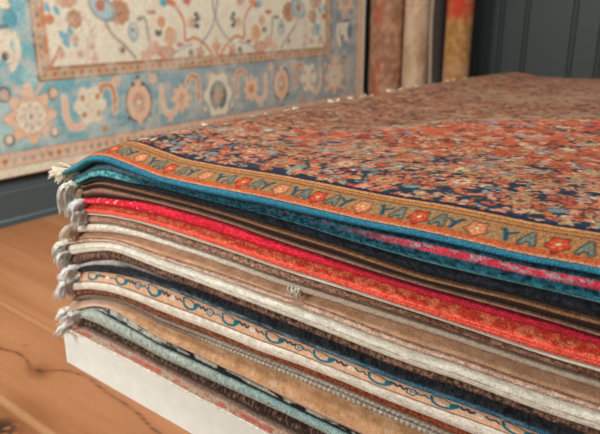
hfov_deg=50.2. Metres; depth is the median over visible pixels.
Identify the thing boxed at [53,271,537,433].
rug
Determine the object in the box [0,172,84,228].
baseboard
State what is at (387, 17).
rolled rug
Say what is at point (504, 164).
rug
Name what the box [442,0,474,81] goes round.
rolled rug
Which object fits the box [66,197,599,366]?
rug
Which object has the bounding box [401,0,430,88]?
rolled rug
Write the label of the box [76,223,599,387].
rug
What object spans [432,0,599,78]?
wall
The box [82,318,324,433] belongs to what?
rug
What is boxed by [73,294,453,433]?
rug
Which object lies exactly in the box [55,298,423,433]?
rug
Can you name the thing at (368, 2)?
wall
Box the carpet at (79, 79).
[0,0,365,179]
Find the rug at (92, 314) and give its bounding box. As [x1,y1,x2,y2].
[59,306,347,433]
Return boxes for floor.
[0,212,190,433]
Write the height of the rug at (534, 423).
0.096 m
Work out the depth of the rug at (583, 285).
0.89 m
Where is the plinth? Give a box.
[62,316,263,433]
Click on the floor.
(41, 392)
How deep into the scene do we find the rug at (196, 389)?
1.32 m
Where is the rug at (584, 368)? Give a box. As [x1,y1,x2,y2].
[59,212,599,378]
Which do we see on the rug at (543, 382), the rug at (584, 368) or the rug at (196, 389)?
the rug at (584, 368)
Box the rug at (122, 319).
[97,307,359,433]
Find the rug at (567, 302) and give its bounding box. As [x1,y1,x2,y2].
[81,176,599,317]
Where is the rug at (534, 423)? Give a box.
[56,260,583,433]
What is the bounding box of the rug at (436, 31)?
[428,0,446,84]
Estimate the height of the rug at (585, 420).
0.121 m
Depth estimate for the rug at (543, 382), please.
0.96 m
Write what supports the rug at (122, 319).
on the rug at (92, 314)
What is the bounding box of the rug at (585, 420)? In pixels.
[54,242,599,433]
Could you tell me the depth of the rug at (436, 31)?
4.16 m
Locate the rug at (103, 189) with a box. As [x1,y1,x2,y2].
[74,181,599,335]
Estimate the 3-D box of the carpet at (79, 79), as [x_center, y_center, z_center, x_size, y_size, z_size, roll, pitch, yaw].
[-0.446,-1.400,3.173,0.034,2.007,2.809,14,22,36]
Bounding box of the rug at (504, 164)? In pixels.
[48,72,599,274]
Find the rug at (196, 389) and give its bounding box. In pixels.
[52,318,300,433]
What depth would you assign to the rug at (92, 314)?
1.28 m
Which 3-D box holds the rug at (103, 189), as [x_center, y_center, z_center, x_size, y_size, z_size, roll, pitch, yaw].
[0.758,-0.173,1.733,1.505,0.096,2.136,14,22,36]
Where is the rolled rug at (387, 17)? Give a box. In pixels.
[368,0,404,94]
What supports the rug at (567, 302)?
on the rug at (103, 189)
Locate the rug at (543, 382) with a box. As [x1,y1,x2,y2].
[52,232,599,411]
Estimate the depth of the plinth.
1.41 m
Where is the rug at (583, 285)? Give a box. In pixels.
[57,162,599,302]
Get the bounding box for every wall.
[0,0,370,183]
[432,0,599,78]
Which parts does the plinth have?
panel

